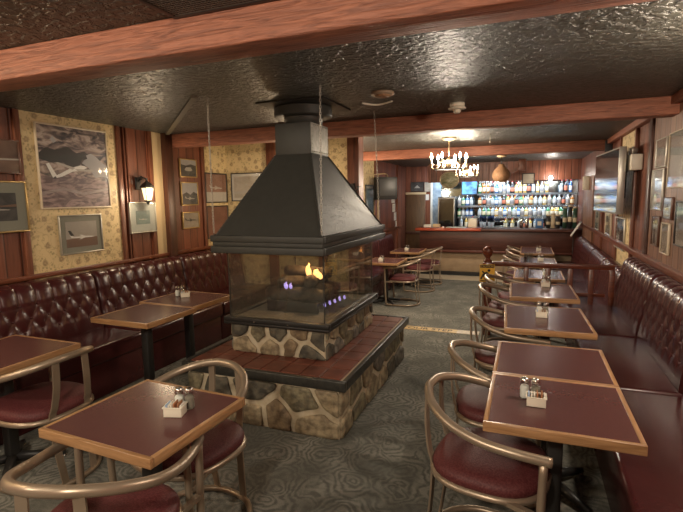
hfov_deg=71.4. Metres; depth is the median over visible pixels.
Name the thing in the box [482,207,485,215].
liquor bottle
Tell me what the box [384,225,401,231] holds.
trim
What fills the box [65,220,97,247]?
print
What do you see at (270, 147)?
trim
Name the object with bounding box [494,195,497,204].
liquor bottle
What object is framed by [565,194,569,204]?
liquor bottle
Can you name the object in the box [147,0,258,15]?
grille
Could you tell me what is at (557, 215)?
tube
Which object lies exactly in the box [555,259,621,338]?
banquette
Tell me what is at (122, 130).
trim
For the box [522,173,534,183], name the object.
framed picture
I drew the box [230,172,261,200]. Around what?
framed picture
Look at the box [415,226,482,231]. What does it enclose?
countertop
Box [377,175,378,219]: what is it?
trim
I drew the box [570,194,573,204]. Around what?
liquor bottle
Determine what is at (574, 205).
shelf
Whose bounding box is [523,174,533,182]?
print
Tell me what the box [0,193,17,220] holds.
print
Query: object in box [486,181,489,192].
liquor bottle
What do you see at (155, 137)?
trim
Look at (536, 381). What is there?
pepper shaker
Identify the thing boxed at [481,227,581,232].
countertop
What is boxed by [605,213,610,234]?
print
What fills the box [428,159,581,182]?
trim
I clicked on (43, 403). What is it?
tub chair
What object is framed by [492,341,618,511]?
table
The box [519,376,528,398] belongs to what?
salt shaker
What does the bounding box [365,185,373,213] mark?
framed picture
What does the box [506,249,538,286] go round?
tub chair
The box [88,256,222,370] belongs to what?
banquette
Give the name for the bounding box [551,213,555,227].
tube
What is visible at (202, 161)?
trim
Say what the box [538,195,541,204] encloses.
liquor bottle
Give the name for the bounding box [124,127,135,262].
trim
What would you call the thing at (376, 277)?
banquette
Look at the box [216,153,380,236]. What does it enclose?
hood
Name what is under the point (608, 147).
trim
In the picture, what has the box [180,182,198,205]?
framed picture
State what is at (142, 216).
print
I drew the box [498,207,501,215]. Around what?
liquor bottle
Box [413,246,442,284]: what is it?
tub chair
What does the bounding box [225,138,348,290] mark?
wall
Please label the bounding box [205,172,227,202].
framed picture
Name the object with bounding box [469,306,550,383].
tub chair
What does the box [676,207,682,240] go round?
print
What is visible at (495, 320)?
tub chair
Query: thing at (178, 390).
salt shaker
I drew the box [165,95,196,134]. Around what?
trim
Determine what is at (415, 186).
framed picture
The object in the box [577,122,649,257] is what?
wall
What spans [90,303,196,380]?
table
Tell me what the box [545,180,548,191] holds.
liquor bottle
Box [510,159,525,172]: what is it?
trim
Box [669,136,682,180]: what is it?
print
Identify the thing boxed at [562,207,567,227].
tube
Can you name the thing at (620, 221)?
print
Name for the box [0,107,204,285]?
wall
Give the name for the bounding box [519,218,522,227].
cocktail shaker
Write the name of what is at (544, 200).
liquor bottle
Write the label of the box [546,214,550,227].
tube
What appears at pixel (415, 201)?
door
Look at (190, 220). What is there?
framed picture
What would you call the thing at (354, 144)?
trim
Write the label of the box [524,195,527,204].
liquor bottle
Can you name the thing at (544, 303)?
pepper shaker
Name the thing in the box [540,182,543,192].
liquor bottle
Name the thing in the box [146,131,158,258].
trim
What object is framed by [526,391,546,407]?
caddy
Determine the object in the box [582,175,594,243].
trim
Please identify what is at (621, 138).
trim
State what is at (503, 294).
tub chair
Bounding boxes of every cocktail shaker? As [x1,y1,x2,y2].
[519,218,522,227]
[525,218,528,227]
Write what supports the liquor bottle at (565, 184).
on the shelf at (543, 193)
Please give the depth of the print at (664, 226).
4.13 m
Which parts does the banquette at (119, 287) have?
backrest, seat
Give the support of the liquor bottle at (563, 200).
on the shelf at (574, 205)
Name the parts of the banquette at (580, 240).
seat, backrest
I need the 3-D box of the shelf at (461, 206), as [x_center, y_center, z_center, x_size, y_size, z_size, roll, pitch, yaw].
[3.273,-1.289,12.343,0.480,0.050,0.262,2,8,21]
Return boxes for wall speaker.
[582,176,589,189]
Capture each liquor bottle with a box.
[478,182,481,193]
[482,195,485,204]
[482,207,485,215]
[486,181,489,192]
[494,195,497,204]
[498,195,501,204]
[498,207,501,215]
[502,183,505,192]
[502,195,505,204]
[503,207,506,215]
[506,195,509,204]
[510,183,513,192]
[510,195,513,204]
[512,207,515,215]
[519,181,521,192]
[519,195,522,204]
[523,184,526,192]
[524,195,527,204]
[527,184,530,192]
[533,195,536,204]
[536,180,539,192]
[537,207,540,215]
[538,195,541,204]
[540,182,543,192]
[542,195,546,204]
[542,207,545,215]
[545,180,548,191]
[547,194,550,204]
[552,194,556,204]
[557,194,560,204]
[559,181,562,191]
[561,194,565,204]
[564,179,567,191]
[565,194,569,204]
[569,179,572,191]
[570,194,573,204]
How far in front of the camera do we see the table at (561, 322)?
3.41 m
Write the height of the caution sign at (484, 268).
0.210 m
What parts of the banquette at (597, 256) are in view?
seat, backrest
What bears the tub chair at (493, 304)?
on the floor at (382, 463)
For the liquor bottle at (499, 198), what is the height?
0.256 m
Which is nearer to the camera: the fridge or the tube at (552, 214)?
the tube at (552, 214)
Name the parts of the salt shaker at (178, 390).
lid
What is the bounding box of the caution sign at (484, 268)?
[479,264,494,281]
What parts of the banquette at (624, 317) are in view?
seat, backrest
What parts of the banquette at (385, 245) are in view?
backrest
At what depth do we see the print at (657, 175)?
4.41 m
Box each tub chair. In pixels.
[0,345,101,495]
[0,435,204,511]
[106,358,252,511]
[382,259,420,306]
[402,251,434,292]
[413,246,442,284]
[424,372,552,511]
[447,339,540,508]
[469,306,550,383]
[478,283,537,371]
[484,274,536,341]
[495,271,535,303]
[501,259,534,286]
[503,255,518,276]
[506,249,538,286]
[507,245,533,261]
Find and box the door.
[405,192,425,263]
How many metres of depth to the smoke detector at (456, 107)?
4.02 m
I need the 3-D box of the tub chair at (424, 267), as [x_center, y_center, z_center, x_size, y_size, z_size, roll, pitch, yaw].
[1.556,0.285,9.433,0.597,0.795,0.620,2,8,25]
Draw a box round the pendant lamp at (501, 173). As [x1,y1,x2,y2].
[492,155,510,181]
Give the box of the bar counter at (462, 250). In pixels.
[415,226,581,276]
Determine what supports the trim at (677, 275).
attached to the wall at (588, 162)
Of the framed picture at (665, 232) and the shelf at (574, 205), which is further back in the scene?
the shelf at (574, 205)
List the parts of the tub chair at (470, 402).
seat frame, seat, leg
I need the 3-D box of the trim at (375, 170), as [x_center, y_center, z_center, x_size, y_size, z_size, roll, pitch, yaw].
[0.743,-0.758,10.419,0.040,2.650,0.090,2,8,21]
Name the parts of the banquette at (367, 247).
backrest, seat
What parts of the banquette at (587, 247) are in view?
seat, backrest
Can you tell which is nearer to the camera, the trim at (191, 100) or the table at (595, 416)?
the table at (595, 416)
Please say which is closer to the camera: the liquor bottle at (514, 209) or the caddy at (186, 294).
the caddy at (186, 294)
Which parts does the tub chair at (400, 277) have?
leg, leg, seat frame, seat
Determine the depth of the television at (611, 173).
5.61 m
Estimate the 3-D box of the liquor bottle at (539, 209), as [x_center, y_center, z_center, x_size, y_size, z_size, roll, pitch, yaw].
[4.848,-1.101,11.665,0.090,0.256,0.090,2,8,21]
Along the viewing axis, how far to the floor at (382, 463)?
3.01 m
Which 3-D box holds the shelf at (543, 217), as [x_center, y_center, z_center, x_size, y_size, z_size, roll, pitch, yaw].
[4.573,-0.969,11.877,2.280,0.050,0.262,2,8,21]
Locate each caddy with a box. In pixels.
[162,401,187,417]
[180,291,189,297]
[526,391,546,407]
[535,310,547,317]
[541,281,549,286]
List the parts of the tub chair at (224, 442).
leg, seat frame, leg, seat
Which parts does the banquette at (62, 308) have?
backrest, seat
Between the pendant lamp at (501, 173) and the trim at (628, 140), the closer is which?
the trim at (628, 140)
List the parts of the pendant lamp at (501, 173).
lamp shade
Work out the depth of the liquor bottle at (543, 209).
11.60 m
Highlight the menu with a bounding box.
[570,222,580,252]
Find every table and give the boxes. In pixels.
[0,334,80,478]
[38,379,244,483]
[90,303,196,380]
[139,291,232,376]
[364,257,406,303]
[390,248,426,287]
[483,373,647,511]
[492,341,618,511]
[504,304,597,339]
[510,282,579,337]
[513,269,564,302]
[519,257,557,306]
[520,247,553,283]
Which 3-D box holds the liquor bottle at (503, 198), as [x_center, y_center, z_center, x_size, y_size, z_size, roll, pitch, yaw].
[4.074,-1.404,11.928,0.090,0.256,0.090,2,8,21]
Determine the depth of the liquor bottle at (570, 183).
11.32 m
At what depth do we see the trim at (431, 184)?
12.78 m
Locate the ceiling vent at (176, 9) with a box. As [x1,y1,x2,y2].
[138,0,275,18]
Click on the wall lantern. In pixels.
(146, 187)
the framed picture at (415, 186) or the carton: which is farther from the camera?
the framed picture at (415, 186)
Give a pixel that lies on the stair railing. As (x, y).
(487, 251)
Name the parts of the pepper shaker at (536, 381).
lid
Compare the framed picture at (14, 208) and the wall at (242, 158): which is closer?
the framed picture at (14, 208)
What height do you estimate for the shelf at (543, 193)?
0.050 m
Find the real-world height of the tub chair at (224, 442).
0.795 m
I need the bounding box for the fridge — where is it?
[438,197,456,225]
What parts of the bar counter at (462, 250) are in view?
kick plate, panel, panel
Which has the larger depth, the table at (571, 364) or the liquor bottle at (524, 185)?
the liquor bottle at (524, 185)
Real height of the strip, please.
0.005 m
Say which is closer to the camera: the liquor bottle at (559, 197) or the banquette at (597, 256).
the banquette at (597, 256)
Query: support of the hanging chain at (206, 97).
hanging from the ceiling
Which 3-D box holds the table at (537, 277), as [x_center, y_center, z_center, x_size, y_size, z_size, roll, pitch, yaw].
[2.771,0.626,6.732,0.640,0.750,0.800,2,8,21]
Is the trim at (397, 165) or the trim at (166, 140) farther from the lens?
the trim at (397, 165)
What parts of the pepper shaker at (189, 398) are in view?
lid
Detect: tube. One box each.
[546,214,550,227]
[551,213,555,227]
[555,214,560,227]
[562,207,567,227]
[567,205,572,227]
[572,207,577,227]
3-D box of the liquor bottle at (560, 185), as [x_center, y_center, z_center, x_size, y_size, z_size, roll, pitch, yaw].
[5.277,-1.663,11.425,0.090,0.256,0.090,2,8,21]
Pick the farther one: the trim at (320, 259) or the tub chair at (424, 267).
the tub chair at (424, 267)
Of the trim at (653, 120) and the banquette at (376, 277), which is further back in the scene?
the banquette at (376, 277)
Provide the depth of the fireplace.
3.79 m
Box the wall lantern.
[135,176,154,204]
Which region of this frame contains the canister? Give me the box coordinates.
[468,218,477,226]
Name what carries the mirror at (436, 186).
attached to the wall at (456, 191)
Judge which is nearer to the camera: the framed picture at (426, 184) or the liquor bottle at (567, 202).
the liquor bottle at (567, 202)
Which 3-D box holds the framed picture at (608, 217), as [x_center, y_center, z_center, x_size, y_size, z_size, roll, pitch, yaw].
[3.955,-0.444,7.050,0.024,0.400,0.500,2,8,21]
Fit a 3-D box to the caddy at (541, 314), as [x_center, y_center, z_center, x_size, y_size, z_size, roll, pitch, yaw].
[1.506,0.436,3.578,0.086,0.044,0.068,2,8,21]
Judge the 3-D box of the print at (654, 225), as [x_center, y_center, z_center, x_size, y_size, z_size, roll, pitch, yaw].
[2.924,-0.232,4.419,0.012,0.262,0.222,2,8,21]
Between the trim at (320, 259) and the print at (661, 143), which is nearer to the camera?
the print at (661, 143)
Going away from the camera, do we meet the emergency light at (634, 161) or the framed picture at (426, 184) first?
the emergency light at (634, 161)
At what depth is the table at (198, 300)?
4.46 m
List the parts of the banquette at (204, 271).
backrest, seat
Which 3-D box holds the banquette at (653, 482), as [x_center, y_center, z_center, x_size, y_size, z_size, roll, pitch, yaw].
[1.549,0.919,1.921,0.721,0.995,2.100,2,8,21]
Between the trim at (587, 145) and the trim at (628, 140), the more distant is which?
the trim at (587, 145)
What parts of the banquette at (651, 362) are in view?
seat, backrest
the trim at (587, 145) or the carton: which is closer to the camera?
the trim at (587, 145)
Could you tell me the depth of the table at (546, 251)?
9.32 m
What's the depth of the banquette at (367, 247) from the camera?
9.39 m
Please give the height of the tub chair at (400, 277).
0.795 m
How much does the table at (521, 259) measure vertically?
0.750 m
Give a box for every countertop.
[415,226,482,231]
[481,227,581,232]
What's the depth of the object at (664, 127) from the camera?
4.09 m
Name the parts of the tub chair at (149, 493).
leg, seat, seat frame, leg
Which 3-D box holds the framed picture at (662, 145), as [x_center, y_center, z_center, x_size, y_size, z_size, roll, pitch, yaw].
[2.895,-0.932,4.296,0.024,0.260,0.360,2,8,21]
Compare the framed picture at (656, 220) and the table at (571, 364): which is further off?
the framed picture at (656, 220)
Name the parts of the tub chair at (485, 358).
seat frame, seat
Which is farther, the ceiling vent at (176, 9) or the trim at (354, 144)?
the trim at (354, 144)
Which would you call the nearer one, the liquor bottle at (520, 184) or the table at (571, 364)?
the table at (571, 364)
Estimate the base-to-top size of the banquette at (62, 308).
0.995 m
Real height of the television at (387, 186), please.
0.470 m
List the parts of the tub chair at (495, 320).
seat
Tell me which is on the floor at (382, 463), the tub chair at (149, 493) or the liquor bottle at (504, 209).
the tub chair at (149, 493)
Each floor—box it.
[0,329,610,511]
[371,272,558,337]
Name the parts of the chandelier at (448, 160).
stem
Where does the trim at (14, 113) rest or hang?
attached to the wall at (12, 259)
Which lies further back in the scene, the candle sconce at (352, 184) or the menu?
the menu
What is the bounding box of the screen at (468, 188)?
[461,182,477,194]
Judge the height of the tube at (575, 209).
0.474 m
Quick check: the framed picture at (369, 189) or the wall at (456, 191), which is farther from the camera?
the wall at (456, 191)
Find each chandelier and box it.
[429,137,467,170]
[454,165,478,176]
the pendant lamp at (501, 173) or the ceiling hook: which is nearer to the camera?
the ceiling hook
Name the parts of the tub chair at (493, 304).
seat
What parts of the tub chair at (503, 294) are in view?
seat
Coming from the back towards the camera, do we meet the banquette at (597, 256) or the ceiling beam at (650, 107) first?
the banquette at (597, 256)
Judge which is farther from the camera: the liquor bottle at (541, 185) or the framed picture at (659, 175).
the liquor bottle at (541, 185)
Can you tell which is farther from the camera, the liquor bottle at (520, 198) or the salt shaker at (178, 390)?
the liquor bottle at (520, 198)
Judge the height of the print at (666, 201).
0.170 m
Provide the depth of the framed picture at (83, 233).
4.64 m
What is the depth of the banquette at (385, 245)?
10.64 m
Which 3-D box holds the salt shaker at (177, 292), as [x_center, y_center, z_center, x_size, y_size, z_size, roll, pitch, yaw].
[-1.570,0.336,4.548,0.044,0.098,0.044,2,8,21]
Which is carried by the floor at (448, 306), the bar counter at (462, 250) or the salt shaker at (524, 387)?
the bar counter at (462, 250)
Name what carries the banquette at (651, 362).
on the floor at (382, 463)
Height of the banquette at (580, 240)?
0.995 m
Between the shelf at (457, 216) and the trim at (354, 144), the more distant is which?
the shelf at (457, 216)
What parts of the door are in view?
rail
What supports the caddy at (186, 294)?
on the table at (198, 300)
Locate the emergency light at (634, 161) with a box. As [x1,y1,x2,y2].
[626,146,642,170]
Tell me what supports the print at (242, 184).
attached to the framed picture at (241, 183)
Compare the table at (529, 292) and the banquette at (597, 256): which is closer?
the table at (529, 292)
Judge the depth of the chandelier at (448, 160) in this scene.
6.52 m
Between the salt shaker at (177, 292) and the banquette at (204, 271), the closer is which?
the salt shaker at (177, 292)
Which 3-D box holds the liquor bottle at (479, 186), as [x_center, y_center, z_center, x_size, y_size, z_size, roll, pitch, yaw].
[3.525,-1.742,12.098,0.078,0.301,0.078,2,8,21]
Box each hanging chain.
[206,97,215,234]
[319,85,323,236]
[373,111,381,223]
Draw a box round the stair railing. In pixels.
[481,246,614,340]
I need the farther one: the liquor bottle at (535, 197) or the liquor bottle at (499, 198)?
the liquor bottle at (499, 198)
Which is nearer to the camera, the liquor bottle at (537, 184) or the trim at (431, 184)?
the liquor bottle at (537, 184)
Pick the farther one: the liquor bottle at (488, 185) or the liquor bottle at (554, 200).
the liquor bottle at (488, 185)
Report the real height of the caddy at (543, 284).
0.044 m
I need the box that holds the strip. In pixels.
[404,326,478,334]
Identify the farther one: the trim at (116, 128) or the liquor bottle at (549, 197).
the liquor bottle at (549, 197)
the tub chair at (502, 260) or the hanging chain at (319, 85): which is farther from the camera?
the tub chair at (502, 260)
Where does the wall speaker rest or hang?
attached to the wall at (588, 162)
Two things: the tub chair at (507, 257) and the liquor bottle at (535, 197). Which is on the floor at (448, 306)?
the tub chair at (507, 257)
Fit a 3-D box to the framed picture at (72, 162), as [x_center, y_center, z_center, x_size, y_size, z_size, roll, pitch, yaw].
[-2.558,-0.846,4.570,0.024,0.770,0.770,2,8,21]
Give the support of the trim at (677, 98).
attached to the wall at (588, 162)
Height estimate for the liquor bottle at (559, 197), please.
0.256 m
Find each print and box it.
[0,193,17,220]
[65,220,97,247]
[136,210,149,223]
[234,176,258,197]
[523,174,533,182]
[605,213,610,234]
[616,218,623,242]
[651,170,662,208]
[651,217,657,244]
[656,138,665,166]
[660,223,667,253]
[663,198,670,218]
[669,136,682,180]
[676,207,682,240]
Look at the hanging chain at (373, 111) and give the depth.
4.61 m
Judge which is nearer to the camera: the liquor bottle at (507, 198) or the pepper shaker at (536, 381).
the pepper shaker at (536, 381)
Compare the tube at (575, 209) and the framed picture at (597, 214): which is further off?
the tube at (575, 209)
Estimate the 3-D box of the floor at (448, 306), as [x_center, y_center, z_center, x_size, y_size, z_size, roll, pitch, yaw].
[2.531,0.782,9.333,4.450,0.206,7.100,2,8,21]
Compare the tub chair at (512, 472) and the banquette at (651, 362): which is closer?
the tub chair at (512, 472)
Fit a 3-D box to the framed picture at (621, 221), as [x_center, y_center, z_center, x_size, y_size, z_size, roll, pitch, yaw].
[3.576,-0.297,6.113,0.024,0.410,0.660,2,8,21]
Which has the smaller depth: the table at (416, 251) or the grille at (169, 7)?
the grille at (169, 7)
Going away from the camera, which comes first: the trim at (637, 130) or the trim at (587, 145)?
the trim at (637, 130)
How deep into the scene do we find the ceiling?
3.14 m
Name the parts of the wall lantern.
wall plate, lamp shade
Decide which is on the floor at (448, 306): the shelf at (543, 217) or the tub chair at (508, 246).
the tub chair at (508, 246)
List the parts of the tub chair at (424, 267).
leg, seat frame, seat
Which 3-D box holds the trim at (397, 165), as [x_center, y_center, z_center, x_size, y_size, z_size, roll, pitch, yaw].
[1.447,-0.993,12.222,0.040,2.650,0.090,2,8,21]
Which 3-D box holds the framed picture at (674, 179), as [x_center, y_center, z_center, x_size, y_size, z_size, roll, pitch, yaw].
[2.677,-0.769,3.743,0.024,0.460,0.700,2,8,21]
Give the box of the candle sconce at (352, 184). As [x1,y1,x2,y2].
[351,183,360,190]
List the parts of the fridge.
door glass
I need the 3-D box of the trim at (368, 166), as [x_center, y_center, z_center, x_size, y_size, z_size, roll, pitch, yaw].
[0.543,-0.696,9.943,0.012,2.650,0.950,2,8,21]
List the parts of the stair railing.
newel post, rail, rail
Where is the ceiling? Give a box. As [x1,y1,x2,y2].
[0,0,682,166]
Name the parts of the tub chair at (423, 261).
seat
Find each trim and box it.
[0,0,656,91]
[0,245,212,284]
[10,108,34,281]
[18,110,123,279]
[114,126,128,264]
[121,127,132,262]
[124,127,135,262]
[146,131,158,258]
[151,132,167,258]
[160,133,178,256]
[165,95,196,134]
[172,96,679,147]
[200,147,208,249]
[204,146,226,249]
[265,142,279,285]
[318,256,327,266]
[347,137,364,291]
[363,139,606,160]
[363,161,373,201]
[374,161,376,217]
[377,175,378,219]
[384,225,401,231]
[397,165,398,255]
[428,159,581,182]
[430,183,432,223]
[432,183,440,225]
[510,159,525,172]
[577,219,682,283]
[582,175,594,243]
[599,151,604,249]
[605,140,612,151]
[607,88,682,143]
[613,137,622,259]
[616,131,634,264]
[628,128,639,257]
[642,118,655,253]
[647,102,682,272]
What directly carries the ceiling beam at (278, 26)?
attached to the wall at (12, 259)
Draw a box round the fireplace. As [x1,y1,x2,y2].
[181,96,408,439]
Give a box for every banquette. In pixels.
[0,272,143,435]
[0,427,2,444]
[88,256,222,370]
[177,249,273,338]
[364,240,397,295]
[364,273,380,296]
[377,234,406,284]
[551,242,599,303]
[551,249,612,306]
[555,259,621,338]
[556,236,589,269]
[564,257,666,346]
[573,276,682,449]
[595,390,682,511]
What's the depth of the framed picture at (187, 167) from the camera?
6.09 m
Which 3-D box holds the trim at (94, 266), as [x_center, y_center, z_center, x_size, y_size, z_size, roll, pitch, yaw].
[-3.103,0.309,3.252,0.050,0.040,8.100,2,8,21]
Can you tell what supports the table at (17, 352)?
on the floor at (382, 463)
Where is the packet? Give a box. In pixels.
[173,399,177,407]
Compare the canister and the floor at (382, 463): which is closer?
the floor at (382, 463)
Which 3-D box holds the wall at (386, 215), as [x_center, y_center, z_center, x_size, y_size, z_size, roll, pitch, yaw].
[0.481,-0.695,9.940,0.100,2.650,6.900,2,8,21]
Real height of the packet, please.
0.054 m
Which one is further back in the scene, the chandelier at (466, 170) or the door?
the door
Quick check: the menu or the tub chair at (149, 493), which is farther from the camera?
the menu
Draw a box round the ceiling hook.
[362,101,392,105]
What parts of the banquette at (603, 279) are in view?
seat, backrest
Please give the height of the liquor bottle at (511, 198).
0.256 m
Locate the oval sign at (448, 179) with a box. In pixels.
[440,171,459,188]
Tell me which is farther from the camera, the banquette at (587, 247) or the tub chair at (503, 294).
the banquette at (587, 247)
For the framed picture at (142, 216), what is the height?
0.345 m
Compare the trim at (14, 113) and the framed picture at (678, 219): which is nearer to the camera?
the framed picture at (678, 219)
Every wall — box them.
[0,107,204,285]
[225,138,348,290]
[376,161,405,256]
[406,166,578,227]
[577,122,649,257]
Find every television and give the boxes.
[374,177,396,199]
[594,146,626,214]
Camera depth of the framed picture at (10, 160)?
3.97 m
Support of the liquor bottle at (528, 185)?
on the shelf at (543, 193)
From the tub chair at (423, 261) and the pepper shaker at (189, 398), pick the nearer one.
the pepper shaker at (189, 398)
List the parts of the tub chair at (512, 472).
seat frame, seat, leg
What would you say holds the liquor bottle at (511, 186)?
on the shelf at (543, 193)
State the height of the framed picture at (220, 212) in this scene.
0.450 m
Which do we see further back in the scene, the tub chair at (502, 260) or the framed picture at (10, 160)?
the tub chair at (502, 260)
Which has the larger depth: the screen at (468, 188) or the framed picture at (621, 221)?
the screen at (468, 188)
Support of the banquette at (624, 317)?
on the floor at (382, 463)
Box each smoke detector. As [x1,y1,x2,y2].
[371,90,393,97]
[448,102,465,113]
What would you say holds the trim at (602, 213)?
attached to the wall at (588, 162)
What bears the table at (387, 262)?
on the floor at (448, 306)
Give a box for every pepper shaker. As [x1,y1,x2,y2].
[184,386,194,409]
[530,377,540,391]
[543,302,548,314]
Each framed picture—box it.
[0,139,21,173]
[0,181,30,232]
[32,121,111,208]
[57,214,103,255]
[128,202,156,233]
[178,158,197,177]
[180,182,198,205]
[181,211,199,228]
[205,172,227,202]
[206,205,228,238]
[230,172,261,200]
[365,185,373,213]
[411,182,423,191]
[424,182,429,191]
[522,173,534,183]
[595,211,599,229]
[604,213,612,235]
[613,216,625,251]
[650,168,665,210]
[650,215,660,246]
[655,136,668,167]
[659,222,671,255]
[661,197,674,219]
[666,128,682,187]
[673,200,682,248]
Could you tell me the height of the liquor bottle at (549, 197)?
0.256 m
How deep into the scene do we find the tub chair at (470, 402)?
2.72 m
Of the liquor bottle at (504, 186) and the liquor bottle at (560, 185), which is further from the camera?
the liquor bottle at (504, 186)
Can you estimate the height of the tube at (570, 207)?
0.504 m
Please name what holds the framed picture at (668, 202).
attached to the wall at (588, 162)
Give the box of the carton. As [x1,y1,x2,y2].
[535,218,542,227]
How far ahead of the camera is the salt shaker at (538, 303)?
3.63 m
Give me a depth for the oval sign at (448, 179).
11.88 m
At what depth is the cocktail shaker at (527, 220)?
10.72 m
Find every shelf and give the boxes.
[457,205,476,207]
[457,216,476,217]
[477,192,576,195]
[477,204,575,206]
[477,216,572,218]
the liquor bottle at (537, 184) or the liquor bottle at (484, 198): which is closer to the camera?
the liquor bottle at (537, 184)
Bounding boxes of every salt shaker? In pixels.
[174,386,184,400]
[175,286,179,295]
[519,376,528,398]
[536,302,541,309]
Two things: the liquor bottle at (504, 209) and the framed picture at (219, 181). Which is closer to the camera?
the framed picture at (219, 181)
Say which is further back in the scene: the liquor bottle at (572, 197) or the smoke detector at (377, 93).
the liquor bottle at (572, 197)
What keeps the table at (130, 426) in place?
on the floor at (382, 463)
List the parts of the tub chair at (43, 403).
seat, seat frame, leg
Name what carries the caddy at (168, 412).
on the table at (130, 426)

